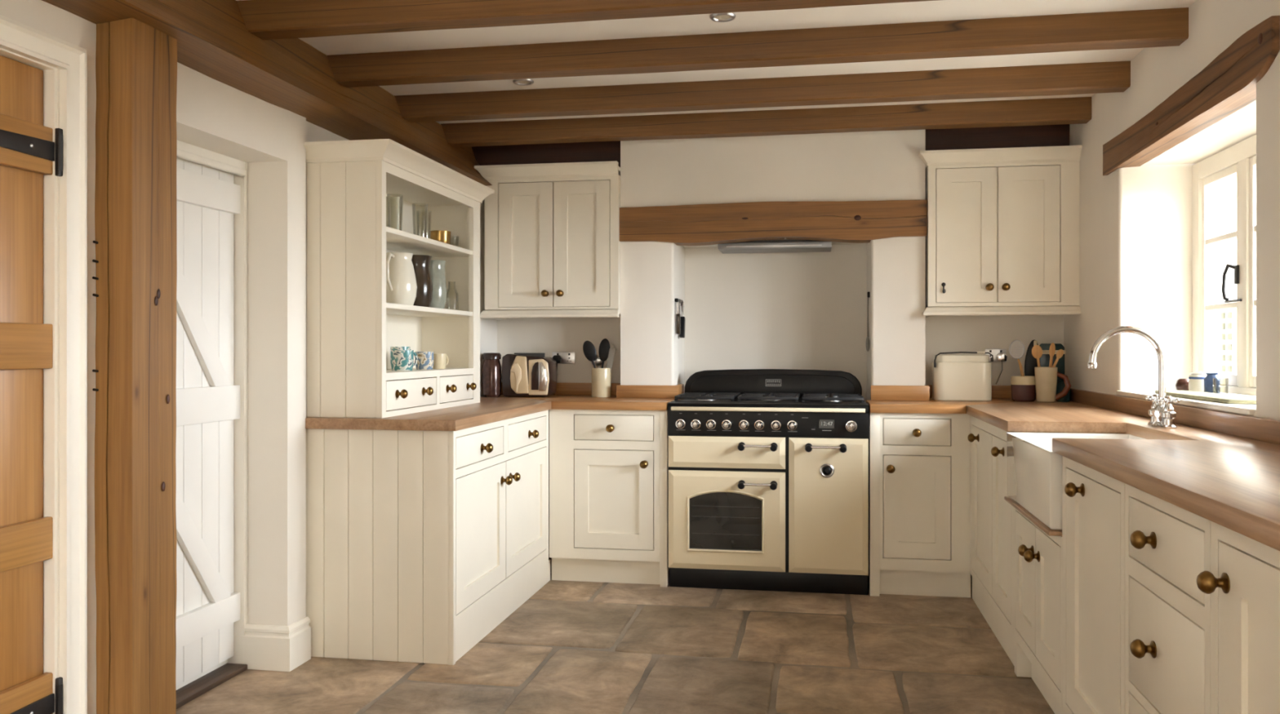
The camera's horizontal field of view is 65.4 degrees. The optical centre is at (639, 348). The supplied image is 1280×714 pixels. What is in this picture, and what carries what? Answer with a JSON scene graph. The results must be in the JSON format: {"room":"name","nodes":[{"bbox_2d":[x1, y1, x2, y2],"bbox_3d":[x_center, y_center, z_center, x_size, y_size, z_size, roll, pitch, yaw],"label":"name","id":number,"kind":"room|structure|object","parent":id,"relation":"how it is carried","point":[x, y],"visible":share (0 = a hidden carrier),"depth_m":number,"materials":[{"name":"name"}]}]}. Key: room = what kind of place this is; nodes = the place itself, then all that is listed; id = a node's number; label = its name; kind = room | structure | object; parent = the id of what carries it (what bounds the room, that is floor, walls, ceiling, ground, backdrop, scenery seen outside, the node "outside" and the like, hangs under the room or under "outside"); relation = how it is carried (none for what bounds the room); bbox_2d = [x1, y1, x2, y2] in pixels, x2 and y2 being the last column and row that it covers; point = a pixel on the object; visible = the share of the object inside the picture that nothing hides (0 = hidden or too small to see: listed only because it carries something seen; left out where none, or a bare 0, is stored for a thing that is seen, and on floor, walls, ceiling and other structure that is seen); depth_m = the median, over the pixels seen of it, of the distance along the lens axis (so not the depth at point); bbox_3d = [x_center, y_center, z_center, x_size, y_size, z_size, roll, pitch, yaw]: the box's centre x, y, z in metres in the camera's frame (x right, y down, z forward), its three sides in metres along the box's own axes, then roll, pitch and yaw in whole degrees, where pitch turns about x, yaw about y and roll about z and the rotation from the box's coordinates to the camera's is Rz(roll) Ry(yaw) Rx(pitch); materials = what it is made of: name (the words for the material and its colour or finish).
{"room":"kitchen","nodes":[
{"label":"kitchen","id":0,"kind":"room"},
{"bbox_2d":[0,0,287,162],"bbox_3d":[-1.599,-0.774,2.682,0.320,0.192,1.918,0,0,10],"label":"wall","id":1,"kind":"structure","parent":0,"point":[214,115],"depth_m":3.21,"materials":[{"name":"paint"}]},
{"bbox_2d":[57,7,349,713],"bbox_3d":[-1.322,0.145,4.231,0.320,2.030,3.435,0,0,10],"label":"wall","id":2,"kind":"structure","parent":0,"point":[73,28],"depth_m":2.62,"materials":[{"name":"paint"}]},
{"bbox_2d":[0,14,86,713],"bbox_3d":[-1.581,0.193,2.126,0.139,1.934,0.946,0,0,10],"label":"door","id":3,"kind":"structure","parent":2,"relation":"in","point":[34,152],"depth_m":2.48,"materials":[{"name":"brown wood"}]},
{"bbox_2d":[175,139,247,709],"bbox_3d":[-1.570,0.242,3.241,0.170,1.844,0.830,0,0,10],"label":"door","id":4,"kind":"structure","parent":2,"relation":"in","point":[211,445],"depth_m":3.46,"materials":[{"name":"paint"}]},
{"bbox_2d":[247,110,306,626],"bbox_3d":[-1.418,0.145,3.691,0.320,2.030,0.132,0,0,10],"label":"wall","id":5,"kind":"structure","parent":0,"point":[277,190],"depth_m":3.62,"materials":[{"name":"paint"}]},
{"bbox_2d":[242,616,311,671],"bbox_3d":[-1.334,1.081,3.666,0.185,0.158,0.152,0,0,10],"label":"baseboard","id":6,"kind":"structure","parent":5,"relation":"attached to","point":[264,647],"depth_m":3.60,"materials":[{"name":"paint"}]},
{"bbox_2d":[480,199,497,396],"bbox_3d":[-0.932,-0.290,5.332,0.110,1.099,0.730,0,0,10],"label":"wall","id":7,"kind":"structure","parent":0,"point":[488,327],"depth_m":5.45,"materials":[{"name":"paint"}]},
{"bbox_2d":[175,554,1054,713],"bbox_3d":[0.309,1.220,1.900,4.973,0.120,7.850,0,0,10],"label":"floor","id":8,"kind":"structure","parent":0,"point":[572,647],"depth_m":3.63,"materials":[{"name":"tile"}]},
{"bbox_2d":[92,17,177,713],"bbox_3d":[-1.372,0.138,2.715,0.116,2.045,0.202,0,0,10],"label":"post","id":9,"kind":"object","parent":8,"relation":"on","point":[135,228],"visible":0.99,"depth_m":2.64,"materials":[{"name":"brown wood"}]},
{"bbox_2d":[306,409,550,665],"bbox_3d":[-0.832,0.730,4.366,0.635,0.860,1.364,0,0,10],"label":"base cabinet","id":10,"kind":"object","parent":8,"relation":"on","point":[420,544],"visible":0.94,"depth_m":3.73,"materials":[{"name":"beige paint"}]},
{"bbox_2d":[305,382,684,431],"bbox_3d":[-0.512,0.246,4.609,1.188,0.108,2.004,0,0,10],"label":"countertop","id":11,"kind":"structure","parent":10,"relation":"on","point":[567,396],"depth_m":4.65,"materials":[{"name":"brown wood"}]},
{"bbox_2d":[303,138,494,418],"bbox_3d":[-0.989,-0.255,4.277,0.359,1.030,1.205,0,0,10],"label":"dresser","id":12,"kind":"object","parent":11,"relation":"on","point":[352,329],"visible":1,"depth_m":3.76,"materials":[{"name":"beige paint"}]},
{"bbox_2d":[386,196,403,231],"bbox_3d":[-1.048,-0.551,4.230,0.084,0.178,0.084,0,0,10],"label":"glass","id":13,"kind":"object","parent":12,"relation":"on","point":[394,205],"visible":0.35,"depth_m":4.20,"materials":[{"name":"clear glass"}]},
{"bbox_2d":[390,346,410,350],"bbox_3d":[-1.047,0.042,4.378,0.084,0.100,0.116,0,0,10],"label":"mug","id":14,"kind":"object","parent":12,"relation":"on","point":[391,348],"visible":0.19,"depth_m":4.33,"materials":[{"name":"ceramic"}]},
{"bbox_2d":[386,252,417,305],"bbox_3d":[-1.023,-0.287,4.181,0.175,0.225,0.152,0,0,-43],"label":"jug","id":15,"kind":"object","parent":12,"relation":"on","point":[401,280],"visible":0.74,"depth_m":4.13,"materials":[{"name":"white ceramic"}]},
{"bbox_2d":[390,350,417,371],"bbox_3d":[-0.986,0.049,4.151,0.094,0.085,0.121,0,0,10],"label":"mug","id":16,"kind":"object","parent":12,"relation":"on","point":[400,360],"visible":0.99,"depth_m":4.10,"materials":[{"name":"ceramic"}]},
{"bbox_2d":[411,254,432,306],"bbox_3d":[-0.994,-0.291,4.398,0.158,0.234,0.136,0,0,10],"label":"jug","id":17,"kind":"object","parent":12,"relation":"on","point":[421,263],"visible":0.48,"depth_m":4.35,"materials":[{"name":"brown ceramic"}]},
{"bbox_2d":[386,368,462,373],"bbox_3d":[-1.019,0.102,4.282,0.267,0.020,1.061,0,0,10],"label":"shelf","id":18,"kind":"object","parent":12,"relation":"attached to","point":[388,370],"depth_m":4.28,"materials":[{"name":"beige paint"}]},
{"bbox_2d":[415,351,434,369],"bbox_3d":[-0.936,0.052,4.383,0.106,0.078,0.080,0,0,-41],"label":"mug","id":19,"kind":"object","parent":12,"relation":"on","point":[425,359],"visible":0.98,"depth_m":4.34,"materials":[{"name":"ceramic"}]},
{"bbox_2d":[386,302,472,316],"bbox_3d":[-1.010,-0.164,4.281,0.287,0.020,1.061,0,0,10],"label":"shelf","id":20,"kind":"object","parent":12,"relation":"attached to","point":[392,309],"depth_m":4.35,"materials":[{"name":"beige paint"}]},
{"bbox_2d":[386,226,472,257],"bbox_3d":[-1.010,-0.452,4.281,0.287,0.020,1.061,0,0,10],"label":"shelf","id":21,"kind":"object","parent":12,"relation":"attached to","point":[397,241],"depth_m":4.33,"materials":[{"name":"beige paint"}]},
{"bbox_2d":[430,260,446,308],"bbox_3d":[-0.940,-0.288,4.589,0.141,0.228,0.120,0,0,-35],"label":"jug","id":22,"kind":"object","parent":12,"relation":"on","point":[437,267],"visible":0.52,"depth_m":4.54,"materials":[{"name":"grey ceramic"}]},
{"bbox_2d":[429,230,451,244],"bbox_3d":[-0.930,-0.504,4.636,0.100,0.083,0.100,0,0,10],"label":"cup","id":23,"kind":"object","parent":12,"relation":"on","point":[443,236],"visible":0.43,"depth_m":4.59,"materials":[{"name":"gold metal"}]},
{"bbox_2d":[432,354,448,368],"bbox_3d":[-0.909,0.058,4.521,0.072,0.068,0.104,0,0,10],"label":"mug","id":24,"kind":"object","parent":12,"relation":"on","point":[441,361],"visible":0.81,"depth_m":4.47,"materials":[{"name":"beige ceramic"}]},
{"bbox_2d":[481,352,501,397],"bbox_3d":[-0.800,0.141,5.374,0.106,0.238,0.106,0,0,10],"label":"storage jar","id":25,"kind":"object","parent":11,"relation":"on","point":[491,366],"visible":1,"depth_m":5.33,"materials":[{"name":"brown metal"}]},
{"bbox_2d":[501,353,557,396],"bbox_3d":[-0.600,0.140,5.392,0.266,0.232,0.194,0,0,10],"label":"toaster","id":26,"kind":"object","parent":11,"relation":"on","point":[523,375],"visible":1,"depth_m":5.31,"materials":[{"name":"beige metal"}]},
{"bbox_2d":[591,368,611,397],"bbox_3d":[-0.207,0.181,5.340,0.106,0.156,0.106,0,0,10],"label":"utensil crock","id":27,"kind":"object","parent":11,"relation":"on","point":[601,377],"visible":0.98,"depth_m":5.29,"materials":[{"name":"beige ceramic"}]},
{"bbox_2d":[582,340,596,368],"bbox_3d":[-0.249,0.098,5.341,0.116,0.283,0.016,0,0,6],"label":"serving spoon","id":28,"kind":"object","parent":27,"relation":"in","point":[588,348],"visible":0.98,"depth_m":5.34,"materials":[{"name":"black plastic"}]},
{"bbox_2d":[591,354,602,368],"bbox_3d":[-0.220,0.131,5.380,0.092,0.200,0.037,0,0,10],"label":"ladle","id":29,"kind":"object","parent":27,"relation":"in","point":[597,362],"visible":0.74,"depth_m":5.37,"materials":[{"name":"metal"}]},
{"bbox_2d":[598,338,609,368],"bbox_3d":[-0.191,0.092,5.347,0.063,0.293,0.015,0,0,10],"label":"serving spoon","id":30,"kind":"object","parent":27,"relation":"in","point":[604,347],"visible":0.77,"depth_m":5.34,"materials":[{"name":"black plastic"}]},
{"bbox_2d":[606,346,616,373],"bbox_3d":[-0.165,0.114,5.320,0.076,0.247,0.006,0,0,10],"label":"spatula","id":31,"kind":"object","parent":27,"relation":"in","point":[612,350],"visible":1,"depth_m":5.32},
{"bbox_2d":[549,409,668,587],"bbox_3d":[-0.129,0.730,5.059,0.593,0.860,0.426,0,0,10],"label":"base cabinet","id":32,"kind":"object","parent":8,"relation":"on","point":[608,468],"visible":0.99,"depth_m":4.90,"materials":[{"name":"beige paint"}]},
{"bbox_2d":[667,368,869,595],"bbox_3d":[0.651,0.634,5.015,0.951,1.052,0.698,0,0,10],"label":"range cooker","id":33,"kind":"object","parent":8,"relation":"on","point":[768,468],"visible":1,"depth_m":4.75,"materials":[{"name":"beige metal"}]},
{"bbox_2d":[667,435,868,576],"bbox_3d":[0.658,0.668,5.056,0.951,0.793,0.615,0,0,10],"label":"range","id":34,"kind":"object","parent":33,"relation":"in","point":[718,521],"depth_m":4.76,"materials":[{"name":"beige metal"}]},
{"bbox_2d":[670,397,866,404],"bbox_3d":[0.658,0.266,5.051,0.939,0.016,0.545,0,0,10],"label":"cooktop","id":35,"kind":"object","parent":33,"relation":"in","point":[677,400],"depth_m":4.83,"materials":[{"name":"black metal"}]},
{"bbox_2d":[684,368,862,395],"bbox_3d":[0.699,0.186,5.277,0.930,0.157,0.035,0,0,10],"label":"backsplash","id":36,"kind":"structure","parent":33,"relation":"attached to","point":[857,385],"depth_m":5.26,"materials":[{"name":"black metal"}]},
{"bbox_2d":[868,412,970,598],"bbox_3d":[1.334,0.730,4.797,0.460,0.860,0.426,0,0,10],"label":"base cabinet","id":37,"kind":"object","parent":8,"relation":"on","point":[919,464],"visible":0.97,"depth_m":4.64,"materials":[{"name":"beige paint"}]},
{"bbox_2d":[1004,496,1065,713],"bbox_3d":[1.514,0.845,3.173,0.576,0.631,0.720,0,0,10],"label":"base cabinet","id":38,"kind":"object","parent":8,"relation":"on","point":[1037,548],"visible":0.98,"depth_m":3.16,"materials":[{"name":"beige paint"}]},
{"bbox_2d":[967,415,1119,666],"bbox_3d":[1.672,0.730,4.062,0.576,0.860,1.082,0,0,10],"label":"base cabinet","id":39,"kind":"object","parent":8,"relation":"on","point":[991,517],"visible":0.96,"depth_m":4.01,"materials":[{"name":"beige paint"}]},
{"bbox_2d":[1062,456,1124,713],"bbox_3d":[1.398,0.730,2.526,0.576,0.860,0.591,0,0,10],"label":"base cabinet","id":40,"kind":"object","parent":8,"relation":"on","point":[1093,501],"visible":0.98,"depth_m":2.57,"materials":[{"name":"beige paint"}]},
{"bbox_2d":[1124,483,1210,713],"bbox_3d":[1.301,0.730,1.986,0.576,0.860,0.503,0,0,10],"label":"base cabinet","id":41,"kind":"object","parent":8,"relation":"on","point":[1167,545],"visible":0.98,"depth_m":2.02,"materials":[{"name":"beige paint"}]},
{"bbox_2d":[1196,521,1279,713],"bbox_3d":[1.202,0.730,1.426,0.576,0.860,0.630,0,0,10],"label":"base cabinet","id":42,"kind":"object","parent":8,"relation":"on","point":[1242,583],"visible":1,"depth_m":1.65,"materials":[{"name":"beige paint"}]},
{"bbox_2d":[866,385,1279,551],"bbox_3d":[1.324,0.243,3.181,1.009,0.114,4.169,0,0,10],"label":"countertop","id":43,"kind":"structure","parent":42,"relation":"on","point":[1222,468],"depth_m":2.71,"materials":[{"name":"brown wood"}]},
{"bbox_2d":[932,351,993,400],"bbox_3d":[1.623,0.137,5.033,0.286,0.246,0.180,0,0,10],"label":"bin","id":44,"kind":"object","parent":43,"relation":"on","point":[954,377],"visible":1,"depth_m":4.95,"materials":[{"name":"beige metal"}]},
{"bbox_2d":[1010,376,1035,401],"bbox_3d":[1.891,0.198,4.914,0.120,0.124,0.120,0,0,10],"label":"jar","id":45,"kind":"object","parent":43,"relation":"on","point":[1023,388],"visible":0.93,"depth_m":4.87,"materials":[{"name":"ceramic"}]},
{"bbox_2d":[1008,339,1024,376],"bbox_3d":[1.867,0.094,4.918,0.089,0.274,0.017,0,0,10],"label":"skimmer","id":46,"kind":"object","parent":45,"relation":"in","point":[1019,341],"visible":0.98,"depth_m":4.91,"materials":[{"name":"silver wood"}]},
{"bbox_2d":[1024,339,1038,376],"bbox_3d":[1.957,0.107,4.974,0.071,0.304,0.025,0,0,10],"label":"paddle","id":47,"kind":"object","parent":43,"relation":"on","point":[1030,362],"visible":0.49,"depth_m":4.97,"materials":[{"name":"black plastic"}]},
{"bbox_2d":[1039,343,1065,383],"bbox_3d":[2.057,0.117,4.985,0.131,0.285,0.022,0,0,10],"label":"serving tray","id":48,"kind":"object","parent":43,"relation":"on","point":[1044,359],"visible":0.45,"depth_m":4.98,"materials":[{"name":"teal ceramic"}]},
{"bbox_2d":[1034,367,1071,402],"bbox_3d":[1.997,0.174,4.824,0.164,0.170,0.104,0,0,10],"label":"mug","id":49,"kind":"object","parent":43,"relation":"on","point":[1046,378],"visible":1,"depth_m":4.79,"materials":[{"name":"ceramic"}]},
{"bbox_2d":[1031,345,1042,367],"bbox_3d":[1.935,0.104,4.844,0.060,0.243,0.016,0,0,-3],"label":"wooden spoon","id":50,"kind":"object","parent":49,"relation":"in","point":[1037,351],"visible":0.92,"depth_m":4.84,"materials":[{"name":"brown wood"}]},
{"bbox_2d":[1048,342,1055,367],"bbox_3d":[1.993,0.098,4.839,0.044,0.254,0.017,0,0,10],"label":"wooden spoon","id":51,"kind":"object","parent":49,"relation":"in","point":[1052,348],"visible":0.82,"depth_m":4.83,"materials":[{"name":"brown wood"}]},
{"bbox_2d":[1052,349,1063,367],"bbox_3d":[1.986,0.115,4.812,0.112,0.224,0.014,0,0,10],"label":"wooden spoon","id":52,"kind":"object","parent":49,"relation":"in","point":[1060,353],"visible":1,"depth_m":4.80,"materials":[{"name":"brown wood"}]},
{"bbox_2d":[1055,380,1071,402],"bbox_3d":[2.066,0.207,4.868,0.072,0.104,0.072,0,0,10],"label":"jar","id":53,"kind":"object","parent":43,"relation":"on","point":[1060,385],"visible":0.63,"depth_m":4.84,"materials":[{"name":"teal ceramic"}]},
{"bbox_2d":[1006,432,1146,530],"bbox_3d":[1.454,0.414,3.195,0.411,0.228,0.682,0,0,10],"label":"sink","id":54,"kind":"object","parent":43,"relation":"in","point":[1033,471],"visible":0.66,"depth_m":3.17,"materials":[{"name":"white ceramic"}]},
{"bbox_2d":[1087,325,1180,428],"bbox_3d":[1.639,0.092,3.334,0.266,0.336,0.180,0,0,10],"label":"tap","id":55,"kind":"object","parent":43,"relation":"on","point":[1162,415],"visible":1,"depth_m":3.31,"materials":[{"name":"silver metal"}]},
{"bbox_2d":[620,241,684,569],"bbox_3d":[0.075,0.292,5.472,0.284,1.735,0.440,0,0,10],"label":"wall","id":56,"kind":"structure","parent":0,"point":[652,273],"depth_m":5.26,"materials":[{"name":"paint"}]},
{"bbox_2d":[675,298,680,334],"bbox_3d":[0.203,-0.170,5.284,0.020,0.189,0.034,0,0,10],"label":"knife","id":57,"kind":"object","parent":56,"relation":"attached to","point":[677,315],"visible":1,"depth_m":5.27,"materials":[{"name":"metal"}]},
{"bbox_2d":[674,298,683,303],"bbox_3d":[0.210,-0.257,5.367,0.018,0.018,0.220,0,0,10],"label":"rack","id":58,"kind":"object","parent":56,"relation":"attached to","point":[681,301],"visible":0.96,"depth_m":5.30,"materials":[{"name":"black metal"}]},
{"bbox_2d":[679,302,685,337],"bbox_3d":[0.231,-0.156,5.421,0.026,0.196,0.067,0,0,10],"label":"knife","id":59,"kind":"object","parent":58,"relation":"hanging from","point":[682,335],"visible":0.84,"depth_m":5.41,"materials":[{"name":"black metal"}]},
{"bbox_2d":[235,0,1195,124],"bbox_3d":[0.054,-1.230,1.869,4.050,0.120,7.900,0,0,10],"label":"ceiling","id":60,"kind":"structure","parent":0,"point":[935,10],"depth_m":3.73,"materials":[{"name":"paint"}]},
{"bbox_2d":[42,0,492,186],"bbox_3d":[-1.592,-1.016,2.179,0.487,0.325,6.931,0,0,10],"label":"ceiling beam","id":61,"kind":"structure","parent":60,"relation":"attached to","point":[214,40],"depth_m":3.38,"materials":[{"name":"brown wood"}]},
{"bbox_2d":[512,78,533,85],"bbox_3d":[-0.510,-1.166,4.357,0.092,0.008,0.092,0,0,10],"label":"recessed light","id":62,"kind":"object","parent":60,"relation":"in","point":[522,82],"visible":0.98,"depth_m":4.36,"materials":[{"name":"metal"}]},
{"bbox_2d":[236,0,933,39],"bbox_3d":[0.222,-1.122,3.120,3.200,0.118,0.102,0,0,10],"label":"joist","id":63,"kind":"object","parent":60,"relation":"attached to","point":[265,20],"visible":0.98,"depth_m":3.23,"materials":[{"name":"brown wood"}]},
{"bbox_2d":[709,12,735,22],"bbox_3d":[0.290,-1.166,3.503,0.092,0.008,0.092,0,0,10],"label":"recessed light","id":64,"kind":"object","parent":60,"relation":"in","point":[726,16],"visible":0.94,"depth_m":3.51,"materials":[{"name":"metal"}]},
{"bbox_2d":[327,7,1188,87],"bbox_3d":[0.333,-1.122,3.740,3.200,0.120,0.104,0,0,10],"label":"joist","id":65,"kind":"object","parent":60,"relation":"attached to","point":[1166,27],"visible":0.96,"depth_m":3.67,"materials":[{"name":"brown wood"}]},
{"bbox_2d":[394,60,1130,122],"bbox_3d":[0.446,-1.123,4.375,3.200,0.118,0.103,0,0,10],"label":"joist","id":66,"kind":"object","parent":60,"relation":"attached to","point":[1075,78],"visible":0.96,"depth_m":4.31,"materials":[{"name":"brown wood"}]},
{"bbox_2d":[440,96,1091,147],"bbox_3d":[0.549,-1.123,4.950,3.200,0.119,0.105,0,0,10],"label":"joist","id":67,"kind":"object","parent":60,"relation":"attached to","point":[1070,110],"visible":0.98,"depth_m":4.89,"materials":[{"name":"brown wood"}]},
{"bbox_2d":[482,244,1063,554],"bbox_3d":[0.763,-0.005,5.552,3.550,2.330,0.300,0,0,10],"label":"wall","id":68,"kind":"structure","parent":0,"point":[783,310],"depth_m":5.57,"materials":[{"name":"paint"}]},
{"bbox_2d":[471,141,620,167],"bbox_3d":[-0.510,-1.083,5.561,0.900,0.188,0.112,0,0,10],"label":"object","id":69,"kind":"object","parent":68,"relation":"attached to","point":[597,151],"visible":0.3,"depth_m":5.50,"materials":[{"name":"brown wood"}]},
{"bbox_2d":[474,160,620,319],"bbox_3d":[-0.472,-0.572,5.435,0.777,0.813,0.362,0,0,10],"label":"upper cabinet","id":70,"kind":"object","parent":68,"relation":"attached to","point":[553,243],"visible":0.99,"depth_m":5.29,"materials":[{"name":"beige paint"}]},
{"bbox_2d":[551,351,575,371],"bbox_3d":[-0.433,0.102,5.590,0.133,0.169,0.045,0,0,10],"label":"wall socket","id":71,"kind":"object","parent":68,"relation":"attached to","point":[561,357],"visible":0.89,"depth_m":5.60,"materials":[{"name":"metal"}]},
{"bbox_2d":[985,348,1007,384],"bbox_3d":[1.852,0.093,5.182,0.105,0.186,0.045,0,0,10],"label":"wall socket","id":72,"kind":"object","parent":68,"relation":"attached to","point":[999,354],"visible":0.9,"depth_m":5.19,"materials":[{"name":"metal"}]},
{"bbox_2d":[925,124,1069,150],"bbox_3d":[1.823,-1.083,5.145,0.719,0.187,0.111,0,0,10],"label":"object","id":73,"kind":"object","parent":68,"relation":"attached to","point":[1040,135],"visible":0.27,"depth_m":5.09,"materials":[{"name":"brown wood"}]},
{"bbox_2d":[918,145,1082,317],"bbox_3d":[1.785,-0.572,5.032,0.752,0.813,0.362,0,0,10],"label":"upper cabinet","id":74,"kind":"object","parent":68,"relation":"attached to","point":[1002,237],"visible":0.99,"depth_m":4.89,"materials":[{"name":"beige paint"}]},
{"bbox_2d":[620,128,925,247],"bbox_3d":[0.704,-0.873,5.360,1.561,0.595,0.440,0,0,10],"label":"wall","id":75,"kind":"structure","parent":0,"point":[877,165],"depth_m":5.14,"materials":[{"name":"paint"}]},
{"bbox_2d":[619,200,927,245],"bbox_3d":[0.669,-0.653,5.189,1.580,0.208,0.154,0,0,10],"label":"mantel beam","id":76,"kind":"structure","parent":75,"relation":"attached to","point":[844,221],"depth_m":5.12,"materials":[{"name":"brown wood"}]},
{"bbox_2d":[718,240,831,253],"bbox_3d":[0.730,-0.552,5.381,0.595,0.044,0.250,0,0,10],"label":"extractor hood","id":77,"kind":"object","parent":75,"relation":"attached to","point":[788,246],"visible":0.88,"depth_m":5.28,"materials":[{"name":"grey metal"}]},
{"bbox_2d":[866,236,925,568],"bbox_3d":[1.341,0.292,5.246,0.266,1.735,0.440,0,0,10],"label":"wall","id":78,"kind":"structure","parent":0,"point":[896,266],"depth_m":5.03,"materials":[{"name":"paint"}]},
{"bbox_2d":[865,291,870,351],"bbox_3d":[1.182,-0.139,5.173,0.022,0.311,0.065,0,0,10],"label":"ladle","id":79,"kind":"object","parent":78,"relation":"hanging from","point":[867,344],"visible":1,"depth_m":5.17,"materials":[{"name":"black metal"}]},
{"bbox_2d":[1063,0,1279,421],"bbox_3d":[1.737,-0.005,1.594,0.360,2.330,7.550,0,0,10],"label":"wall","id":80,"kind":"structure","parent":0,"point":[1135,222],"depth_m":4.17,"materials":[{"name":"paint"}]},
{"bbox_2d":[1115,391,1256,415],"bbox_3d":[2.046,0.186,3.529,0.312,0.018,1.323,0,0,10],"label":"window sill","id":81,"kind":"structure","parent":80,"relation":"attached to","point":[1243,409],"depth_m":3.25,"materials":[{"name":"paint"}]},
{"bbox_2d":[1175,378,1188,391],"bbox_3d":[2.166,0.148,3.966,0.064,0.056,0.064,0,0,10],"label":"pot","id":82,"kind":"object","parent":81,"relation":"on","point":[1181,384],"visible":0.6,"depth_m":3.94,"materials":[{"name":"brown ceramic"}]},
{"bbox_2d":[1187,370,1206,391],"bbox_3d":[2.178,0.131,3.878,0.079,0.090,0.079,0,0,10],"label":"canister","id":83,"kind":"object","parent":81,"relation":"on","point":[1196,380],"visible":0.64,"depth_m":3.85,"materials":[{"name":"white ceramic"}]},
{"bbox_2d":[1155,390,1256,404],"bbox_3d":[2.001,0.169,3.513,0.155,0.014,0.779,0,0,10],"label":"serving board","id":84,"kind":"object","parent":81,"relation":"on","point":[1202,396],"visible":0.71,"depth_m":3.40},
{"bbox_2d":[1204,373,1220,393],"bbox_3d":[2.171,0.134,3.782,0.054,0.084,0.054,0,0,10],"label":"jar","id":85,"kind":"object","parent":81,"relation":"on","point":[1211,381],"visible":0.75,"depth_m":3.76,"materials":[{"name":"ceramic"}]},
{"bbox_2d":[1102,15,1279,175],"bbox_3d":[1.936,-0.842,3.547,0.116,0.165,1.656,0,0,10],"label":"lintel","id":86,"kind":"object","parent":80,"relation":"attached to","point":[1228,84],"visible":0.94,"depth_m":3.26,"materials":[{"name":"brown wood"}]},
{"bbox_2d":[1191,133,1256,396],"bbox_3d":[2.209,-0.297,3.501,0.111,0.935,1.320,0,0,10],"label":"window","id":87,"kind":"structure","parent":80,"relation":"in","point":[1238,160],"depth_m":3.87,"materials":[{"name":"paint"}]},
{"label":"outside","id":88,"kind":"structure","parent":0,"visible":0},
{"bbox_3d":[6.241,1.410,6.504,70.000,0.200,75.000,0,0,10],"label":"ground","id":89,"kind":"structure","parent":88,"visible":0},
{"bbox_2d":[1219,308,1236,374],"bbox_3d":[4.690,0.475,7.949,0.040,1.670,0.460,0,0,10],"label":"trellis","id":90,"kind":"object","parent":89,"relation":"on","point":[1228,317],"visible":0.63,"depth_m":7.92,"materials":[{"name":"paint"}]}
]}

